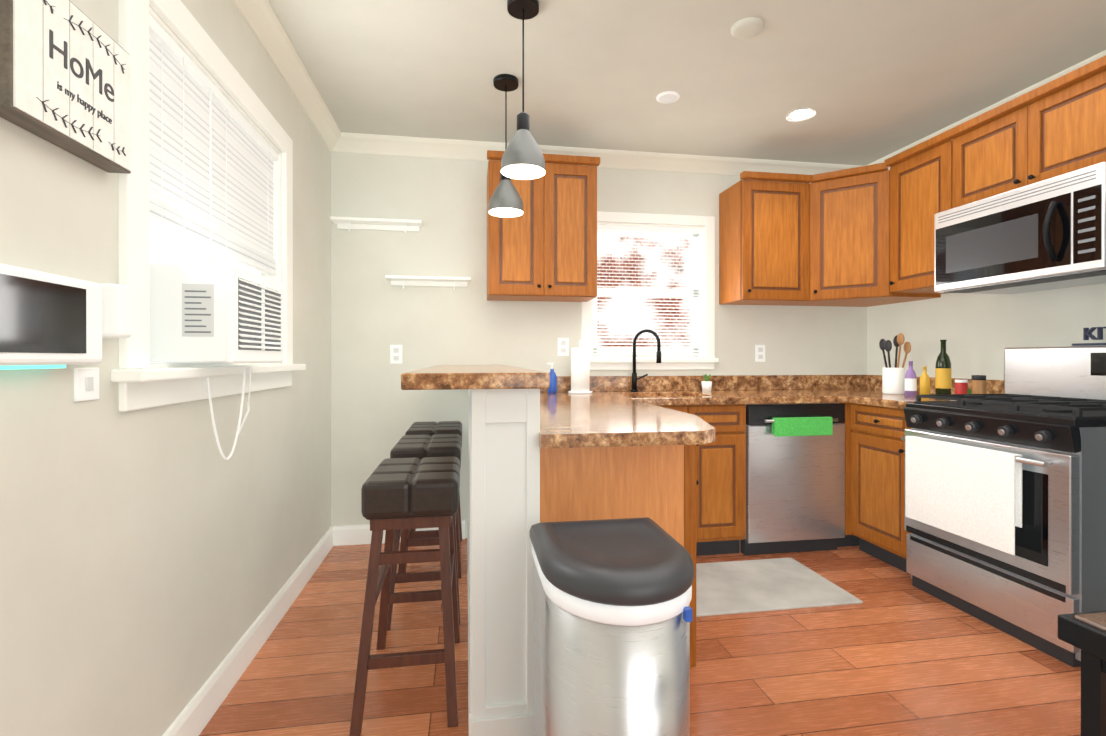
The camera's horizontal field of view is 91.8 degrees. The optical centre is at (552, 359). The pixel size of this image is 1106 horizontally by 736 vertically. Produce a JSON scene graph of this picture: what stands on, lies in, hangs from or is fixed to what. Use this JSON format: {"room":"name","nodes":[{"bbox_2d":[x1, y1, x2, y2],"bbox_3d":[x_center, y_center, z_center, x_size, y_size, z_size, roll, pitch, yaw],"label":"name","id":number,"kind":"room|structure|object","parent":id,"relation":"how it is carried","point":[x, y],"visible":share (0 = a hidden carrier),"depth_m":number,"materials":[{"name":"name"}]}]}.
{"room":"kitchen","nodes":[
{"label":"kitchen","id":0,"kind":"room"},
{"bbox_2d":[0,0,330,735],"bbox_3d":[-1.026,-0.107,0.869,0.140,2.460,5.030,0,0,-9],"label":"wall","id":1,"kind":"structure","parent":0,"point":[152,559],"depth_m":1.31,"materials":[{"name":"paint"}]},
{"bbox_2d":[0,0,130,173],"bbox_3d":[-0.956,-0.557,1.056,0.054,0.270,0.327,0,0,-9],"label":"home sign","id":2,"kind":"object","parent":1,"relation":"attached to","point":[65,75],"visible":1,"depth_m":1.02,"materials":[{"name":"wood"}]},
{"bbox_2d":[0,263,131,369],"bbox_3d":[-0.951,-0.075,1.008,0.048,0.184,0.440,0,0,-9],"label":"wall-mounted monitor","id":3,"kind":"object","parent":1,"relation":"attached to","point":[48,320],"visible":1,"depth_m":1.01,"materials":[{"name":"white plastic"}]},
{"bbox_2d":[74,367,98,401],"bbox_3d":[-0.993,0.053,1.143,0.010,0.070,0.070,0,0,-9],"label":"light switch","id":4,"kind":"object","parent":1,"relation":"attached to","point":[86,384],"visible":1,"depth_m":1.13,"materials":[{"name":"white plastic"}]},
{"bbox_2d":[111,0,305,411],"bbox_3d":[-1.148,-0.438,1.842,0.210,1.120,1.270,0,0,-9],"label":"window","id":5,"kind":"structure","parent":1,"relation":"in","point":[141,379],"depth_m":1.47,"materials":[{"name":"white"}]},
{"bbox_2d":[149,14,277,275],"bbox_3d":[-1.133,-0.589,1.844,0.059,0.612,1.000,0,0,-9],"label":"window blinds","id":6,"kind":"object","parent":5,"relation":"attached to","point":[213,154],"visible":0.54,"depth_m":1.70,"materials":[{"name":"white plastic"}]},
{"bbox_2d":[150,258,282,362],"bbox_3d":[-1.205,-0.134,1.833,0.535,0.289,1.006,0,0,-9],"label":"air conditioner unit","id":7,"kind":"object","parent":5,"relation":"in","point":[230,313],"visible":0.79,"depth_m":1.48,"materials":[{"name":"white plastic"}]},
{"bbox_2d":[207,367,251,459],"bbox_3d":[-1.048,0.173,1.781,0.058,0.294,0.314,0,0,-9],"label":"cable","id":8,"kind":"object","parent":7,"relation":"hanging from","point":[239,428],"visible":1,"depth_m":1.74,"materials":[{"name":"white plastic"}]},
{"bbox_2d":[162,526,337,735],"bbox_3d":[-0.949,1.066,0.884,0.016,0.115,4.750,0,0,-9],"label":"baseboard","id":9,"kind":"structure","parent":1,"relation":"attached to","point":[196,714],"depth_m":1.94,"materials":[{"name":"white wood"}]},
{"bbox_2d":[232,0,343,152],"bbox_3d":[-0.919,-1.291,0.885,0.075,0.092,4.750,0,0,-9],"label":"crown molding","id":10,"kind":"structure","parent":1,"relation":"attached to","point":[261,19],"depth_m":2.34,"materials":[{"name":"beige wood"}]},
{"bbox_2d":[331,152,866,537],"bbox_3d":[0.435,-0.111,3.582,3.610,2.460,0.140,0,0,-9],"label":"wall","id":11,"kind":"structure","parent":0,"point":[377,411],"depth_m":3.33,"materials":[{"name":"paint"}]},
{"bbox_2d":[330,216,422,233],"bbox_3d":[-1.050,-0.794,3.213,0.520,0.079,0.108,0,0,-9],"label":"shelf","id":12,"kind":"object","parent":11,"relation":"attached to","point":[381,224],"visible":1,"depth_m":3.22,"materials":[{"name":"white wood"}]},
{"bbox_2d":[390,345,401,363],"bbox_3d":[-0.960,-0.031,3.281,0.072,0.116,0.008,0,0,-9],"label":"electrical outlet","id":13,"kind":"object","parent":11,"relation":"attached to","point":[395,354],"visible":1,"depth_m":3.28,"materials":[{"name":"white plastic"}]},
{"bbox_2d":[338,520,464,545],"bbox_3d":[-0.928,1.062,3.285,0.765,0.115,0.016,0,0,-9],"label":"baseboard","id":14,"kind":"structure","parent":11,"relation":"attached to","point":[347,534],"depth_m":3.24,"materials":[{"name":"white wood"}]},
{"bbox_2d":[385,275,470,289],"bbox_3d":[-0.754,-0.459,3.262,0.500,0.079,0.108,0,0,-9],"label":"shelf","id":15,"kind":"object","parent":11,"relation":"attached to","point":[431,281],"visible":1,"depth_m":3.27,"materials":[{"name":"white wood"}]},
{"bbox_2d":[487,150,558,301],"bbox_3d":[-0.205,-0.778,3.249,0.381,0.816,0.308,0,0,-9],"label":"upper cabinet","id":16,"kind":"object","parent":11,"relation":"attached to","point":[523,250],"depth_m":3.10,"materials":[{"name":"brown wood"}]},
{"bbox_2d":[558,338,568,355],"bbox_3d":[0.067,-0.081,3.447,0.072,0.116,0.008,0,0,-9],"label":"electrical outlet","id":17,"kind":"object","parent":11,"relation":"attached to","point":[563,346],"visible":1,"depth_m":3.44,"materials":[{"name":"white plastic"}]},
{"bbox_2d":[555,155,598,301],"bbox_3d":[0.051,-0.778,3.290,0.381,0.816,0.308,0,0,-9],"label":"upper cabinet","id":18,"kind":"object","parent":11,"relation":"attached to","point":[577,182],"depth_m":3.15,"materials":[{"name":"brown wood"}]},
{"bbox_2d":[340,132,860,175],"bbox_3d":[0.447,-1.295,3.473,3.420,0.092,0.075,0,0,-9],"label":"crown molding","id":19,"kind":"structure","parent":11,"relation":"attached to","point":[360,143],"depth_m":3.44,"materials":[{"name":"beige wood"}]},
{"bbox_2d":[581,211,718,369],"bbox_3d":[0.626,-0.445,3.587,0.942,1.028,0.190,0,0,-9],"label":"window","id":20,"kind":"structure","parent":11,"relation":"in","point":[648,362],"depth_m":3.58,"materials":[{"name":"white"}]},
{"bbox_2d":[593,224,701,354],"bbox_3d":[0.629,-0.453,3.570,0.750,0.854,0.045,0,0,-9],"label":"window blinds","id":21,"kind":"object","parent":20,"relation":"attached to","point":[649,229],"visible":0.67,"depth_m":3.56,"materials":[{"name":"white plastic"}]},
{"bbox_2d":[545,375,864,392],"bbox_3d":[0.934,0.158,3.580,2.573,0.100,0.022,0,0,-9],"label":"backsplash","id":22,"kind":"structure","parent":11,"relation":"attached to","point":[597,384],"depth_m":3.61,"materials":[{"name":"brown stone"}]},
{"bbox_2d":[755,345,764,361],"bbox_3d":[1.419,-0.041,3.666,0.072,0.116,0.008,0,0,-9],"label":"electrical outlet","id":23,"kind":"object","parent":11,"relation":"attached to","point":[759,353],"visible":1,"depth_m":3.66,"materials":[{"name":"white plastic"}]},
{"bbox_2d":[719,171,806,305],"bbox_3d":[1.401,-0.763,3.486,0.507,0.785,0.352,0,0,-9],"label":"upper cabinet","id":24,"kind":"object","parent":11,"relation":"attached to","point":[761,221],"depth_m":3.36,"materials":[{"name":"brown wood"}]},
{"bbox_2d":[803,157,940,306],"bbox_3d":[1.923,-0.763,3.414,0.721,0.785,0.661,0,0,-9],"label":"upper cabinet","id":25,"kind":"object","parent":11,"relation":"attached to","point":[862,236],"depth_m":3.27,"materials":[{"name":"brown wood"}]},
{"bbox_2d":[199,538,1080,735],"bbox_3d":[0.825,1.153,1.171,3.890,0.060,5.030,0,0,-9],"label":"floor","id":26,"kind":"structure","parent":0,"point":[895,653],"depth_m":1.93,"materials":[{"name":"brown wood"}]},
{"bbox_2d":[349,457,459,735],"bbox_3d":[-0.488,0.750,1.864,0.318,0.748,0.520,0,0,-9],"label":"stool","id":27,"kind":"object","parent":26,"relation":"on","point":[406,493],"visible":1,"depth_m":1.67,"materials":[{"name":"wood"}]},
{"bbox_2d":[387,434,460,630],"bbox_3d":[-0.588,0.750,2.486,0.318,0.748,0.520,0,0,-9],"label":"stool","id":28,"kind":"object","parent":26,"relation":"on","point":[420,447],"visible":0.35,"depth_m":2.30,"materials":[{"name":"leather"}]},
{"bbox_2d":[405,421,461,572],"bbox_3d":[-0.678,0.749,3.039,0.318,0.748,0.520,0,0,-9],"label":"stool","id":29,"kind":"object","parent":26,"relation":"on","point":[434,428],"visible":0.31,"depth_m":2.86,"materials":[{"name":"leather"}]},
{"bbox_2d":[467,389,544,735],"bbox_3d":[-0.284,0.600,2.449,0.200,1.040,1.868,0,0,-9],"label":"peninsula end panel","id":30,"kind":"object","parent":26,"relation":"on","point":[506,467],"depth_m":1.54,"materials":[{"name":"white wood"}]},
{"bbox_2d":[401,365,549,389],"bbox_3d":[-0.361,0.058,2.413,0.405,0.044,1.913,0,0,-9],"label":"countertop","id":31,"kind":"structure","parent":30,"relation":"on","point":[438,376],"depth_m":1.48,"materials":[{"name":"brown stone"}]},
{"bbox_2d":[537,397,745,448],"bbox_3d":[0.184,0.231,2.192,0.649,0.040,1.273,0,0,-9],"label":"countertop","id":32,"kind":"structure","parent":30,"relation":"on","point":[570,422],"depth_m":1.80,"materials":[{"name":"brown stone"}]},
{"bbox_2d":[545,389,881,404],"bbox_3d":[0.994,0.229,3.284,2.597,0.040,0.626,0,0,-9],"label":"countertop","id":33,"kind":"structure","parent":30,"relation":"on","point":[654,396],"depth_m":3.11,"materials":[{"name":"brown stone"}]},
{"bbox_2d":[547,363,556,392],"bbox_3d":[-0.005,0.115,3.329,0.060,0.188,0.058,0,0,-9],"label":"soap bottle","id":34,"kind":"object","parent":33,"relation":"on","point":[552,388],"visible":0.94,"depth_m":3.31,"materials":[{"name":"blue plastic"}]},
{"bbox_2d":[568,340,591,393],"bbox_3d":[0.169,0.045,3.317,0.150,0.326,0.150,0,0,-9],"label":"paper towel","id":35,"kind":"object","parent":33,"relation":"on","point":[580,369],"visible":1,"depth_m":3.27,"materials":[{"name":"white paper"}]},
{"bbox_2d":[630,329,660,391],"bbox_3d":[0.591,0.007,3.425,0.170,0.402,0.144,0,0,-9],"label":"faucet","id":36,"kind":"object","parent":33,"relation":"on","point":[634,373],"visible":1,"depth_m":3.44,"materials":[{"name":"black metal"}]},
{"bbox_2d":[701,374,711,390],"bbox_3d":[1.008,0.153,3.513,0.068,0.110,0.066,0,0,-9],"label":"potted plant","id":37,"kind":"object","parent":33,"relation":"on","point":[706,384],"visible":1,"depth_m":3.49,"materials":[{"name":"white ceramic"}]},
{"bbox_2d":[879,333,910,393],"bbox_3d":[2.066,0.026,3.237,0.129,0.366,0.144,0,0,-9],"label":"utensil crock","id":38,"kind":"object","parent":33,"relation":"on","point":[893,380],"visible":1,"depth_m":3.21,"materials":[{"name":"white ceramic"}]},
{"bbox_2d":[529,517,693,735],"bbox_3d":[0.144,0.778,1.279,0.352,0.690,0.435,0,0,-9],"label":"trash can","id":39,"kind":"object","parent":26,"relation":"on","point":[613,614],"visible":1,"depth_m":1.11,"materials":[{"name":"silver metal"}]},
{"bbox_2d":[545,445,704,666],"bbox_3d":[0.187,0.686,2.177,0.612,0.870,0.540,0,0,-9],"label":"base cabinet","id":40,"kind":"object","parent":26,"relation":"on","point":[667,454],"depth_m":1.92,"materials":[{"name":"brown wood"}]},
{"bbox_2d":[665,405,745,554],"bbox_3d":[0.686,0.684,3.249,0.720,0.870,0.598,0,0,-9],"label":"base cabinet","id":41,"kind":"object","parent":26,"relation":"on","point":[725,465],"depth_m":2.99,"materials":[{"name":"brown wood"}]},
{"bbox_2d":[696,557,862,616],"bbox_3d":[0.974,1.114,2.664,0.820,0.012,0.550,0,0,-9],"label":"kitchen mat","id":42,"kind":"object","parent":26,"relation":"on","point":[737,587],"visible":0.73,"depth_m":2.59,"materials":[{"name":"grey fabric"}]},
{"bbox_2d":[741,403,844,554],"bbox_3d":[1.355,0.688,3.304,0.606,0.862,0.606,0,0,-9],"label":"dishwasher","id":43,"kind":"object","parent":26,"relation":"on","point":[795,477],"visible":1,"depth_m":3.05,"materials":[{"name":"silver metal"}]},
{"bbox_2d":[837,423,844,546],"bbox_3d":[1.963,0.684,3.455,0.630,0.870,0.598,0,0,-9],"label":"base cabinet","id":44,"kind":"object","parent":26,"relation":"on","point":[840,541],"depth_m":3.20,"materials":[{"name":"brown wood"}]},
{"bbox_2d":[845,401,910,574],"bbox_3d":[2.044,0.684,2.955,0.630,0.870,0.460,0,0,-9],"label":"base cabinet","id":45,"kind":"object","parent":26,"relation":"on","point":[874,446],"depth_m":2.92,"materials":[{"name":"brown wood"}]},
{"bbox_2d":[849,393,955,404],"bbox_3d":[2.045,0.229,2.929,0.636,0.040,0.410,0,0,-9],"label":"countertop","id":46,"kind":"structure","parent":45,"relation":"on","point":[877,398],"depth_m":2.87,"materials":[{"name":"brown stone"}]},
{"bbox_2d":[905,361,916,395],"bbox_3d":[2.060,0.109,3.086,0.058,0.200,0.057,0,0,-9],"label":"bottle","id":47,"kind":"object","parent":46,"relation":"on","point":[910,383],"visible":1,"depth_m":3.07,"materials":[{"name":"purple glass"}]},
{"bbox_2d":[920,366,929,394],"bbox_3d":[2.108,0.124,3.038,0.048,0.170,0.047,0,0,-9],"label":"bottle","id":48,"kind":"object","parent":46,"relation":"on","point":[924,384],"visible":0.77,"depth_m":3.02,"materials":[{"name":"yellow glass"}]},
{"bbox_2d":[935,340,951,393],"bbox_3d":[2.185,0.050,2.999,0.074,0.320,0.073,0,0,-9],"label":"bottle","id":49,"kind":"object","parent":46,"relation":"on","point":[943,376],"visible":0.88,"depth_m":2.98,"materials":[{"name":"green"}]},
{"bbox_2d":[955,375,985,393],"bbox_3d":[2.232,0.147,2.870,0.176,0.124,0.176,0,0,-9],"label":"spice jars","id":50,"kind":"object","parent":46,"relation":"on","point":[978,384],"visible":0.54,"depth_m":2.85,"materials":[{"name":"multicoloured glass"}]},
{"bbox_2d":[901,346,1105,666],"bbox_3d":[2.095,0.531,2.344,0.721,1.180,0.753,0,0,-9],"label":"range","id":51,"kind":"object","parent":26,"relation":"on","point":[1005,512],"visible":0.96,"depth_m":2.18,"materials":[{"name":"silver metal"}]},
{"bbox_2d":[1072,327,1105,345],"bbox_3d":[2.430,-0.103,2.254,0.035,0.081,0.420,0,0,-9],"label":"block sign","id":52,"kind":"object","parent":51,"relation":"on","point":[1087,332],"visible":0.98,"depth_m":2.39,"materials":[{"name":"blue"}]},
{"bbox_2d":[1058,610,1105,735],"bbox_3d":[1.024,0.744,0.518,0.505,0.760,0.600,0,0,-9],"label":"side table","id":53,"kind":"object","parent":26,"relation":"on","point":[1085,632],"visible":1,"depth_m":0.74,"materials":[{"name":"black metal"}]},
{"bbox_2d":[268,0,1105,165],"bbox_3d":[0.825,-1.377,1.167,3.890,0.080,5.030,0,0,-9],"label":"ceiling","id":54,"kind":"structure","parent":0,"point":[869,81],"depth_m":2.45,"materials":[{"name":"paint"}]},
{"bbox_2d":[489,74,522,216],"bbox_3d":[-0.226,-1.022,2.572,0.166,0.635,0.166,0,0,-9],"label":"pendant light","id":55,"kind":"object","parent":54,"relation":"hanging from","point":[505,200],"visible":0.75,"depth_m":2.54,"materials":[{"name":"black metal"}]},
{"bbox_2d":[501,0,544,179],"bbox_3d":[-0.112,-1.021,2.014,0.166,0.635,0.166,0,0,-9],"label":"pendant light","id":56,"kind":"object","parent":54,"relation":"hanging from","point":[523,157],"visible":1,"depth_m":1.99,"materials":[{"name":"black metal"}]},
{"bbox_2d":[656,91,679,103],"bbox_3d":[0.587,-1.335,2.734,0.120,0.010,0.120,0,0,-9],"label":"recessed light","id":57,"kind":"object","parent":54,"relation":"in","point":[665,97],"visible":1,"depth_m":2.72,"materials":[{"name":"white plastic"}]},
{"bbox_2d":[731,17,763,39],"bbox_3d":[0.781,-1.327,2.157,0.124,0.023,0.124,0,0,-9],"label":"smoke detector","id":58,"kind":"object","parent":54,"relation":"attached to","point":[746,28],"visible":0.98,"depth_m":2.13,"materials":[{"name":"plastic"}]},
{"bbox_2d":[786,108,815,120],"bbox_3d":[1.356,-1.337,2.929,0.150,0.006,0.150,0,0,-9],"label":"recessed light","id":59,"kind":"object","parent":54,"relation":"in","point":[802,114],"visible":1,"depth_m":2.93,"materials":[{"name":"white glass"}]},
{"bbox_2d":[867,283,1105,379],"bbox_3d":[2.676,-0.108,1.468,0.140,2.460,5.030,0,0,-9],"label":"wall","id":60,"kind":"structure","parent":0,"point":[979,333],"depth_m":2.96,"materials":[{"name":"paint"}]},
{"bbox_2d":[891,129,950,294],"bbox_3d":[2.156,-0.781,2.996,0.395,0.780,0.452,0,0,-9],"label":"upper cabinet","id":61,"kind":"object","parent":60,"relation":"attached to","point":[921,173],"depth_m":2.96,"materials":[{"name":"brown wood"}]},
{"bbox_2d":[865,375,1003,393],"bbox_3d":[2.298,0.159,3.287,0.022,0.100,1.036,0,0,-9],"label":"backsplash","id":62,"kind":"structure","parent":60,"relation":"attached to","point":[871,381],"depth_m":3.23,"materials":[{"name":"brown stone"}]},
{"bbox_2d":[951,100,1010,208],"bbox_3d":[2.250,-0.963,2.563,0.348,0.415,0.425,0,0,-9],"label":"upper cabinet","id":63,"kind":"object","parent":60,"relation":"attached to","point":[980,145],"depth_m":2.58,"materials":[{"name":"brown wood"}]},
{"bbox_2d":[866,50,1105,169],"bbox_3d":[2.569,-1.292,1.449,0.075,0.092,4.750,0,0,-9],"label":"crown molding","id":64,"kind":"structure","parent":60,"relation":"attached to","point":[1103,53],"depth_m":2.78,"materials":[{"name":"beige wood"}]},
{"bbox_2d":[1011,55,1105,189],"bbox_3d":[2.306,-0.962,2.216,0.348,0.415,0.482,0,0,-9],"label":"upper cabinet","id":65,"kind":"object","parent":60,"relation":"attached to","point":[1058,127],"depth_m":2.24,"materials":[{"name":"brown wood"}]},
{"bbox_2d":[934,162,1105,293],"bbox_3d":[2.189,-0.538,2.391,0.519,0.406,0.743,0,0,-9],"label":"microwave","id":66,"kind":"object","parent":65,"relation":"attached to","point":[1048,234],"visible":1,"depth_m":2.29,"materials":[{"name":"silver metal"}]},
{"label":"outside","id":67,"kind":"structure","parent":0,"visible":0},
{"bbox_2d":[597,235,690,346],"bbox_3d":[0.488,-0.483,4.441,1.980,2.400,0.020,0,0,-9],"label":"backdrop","id":68,"kind":"structure","parent":67,"point":[676,251],"depth_m":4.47,"materials":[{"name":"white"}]}
]}

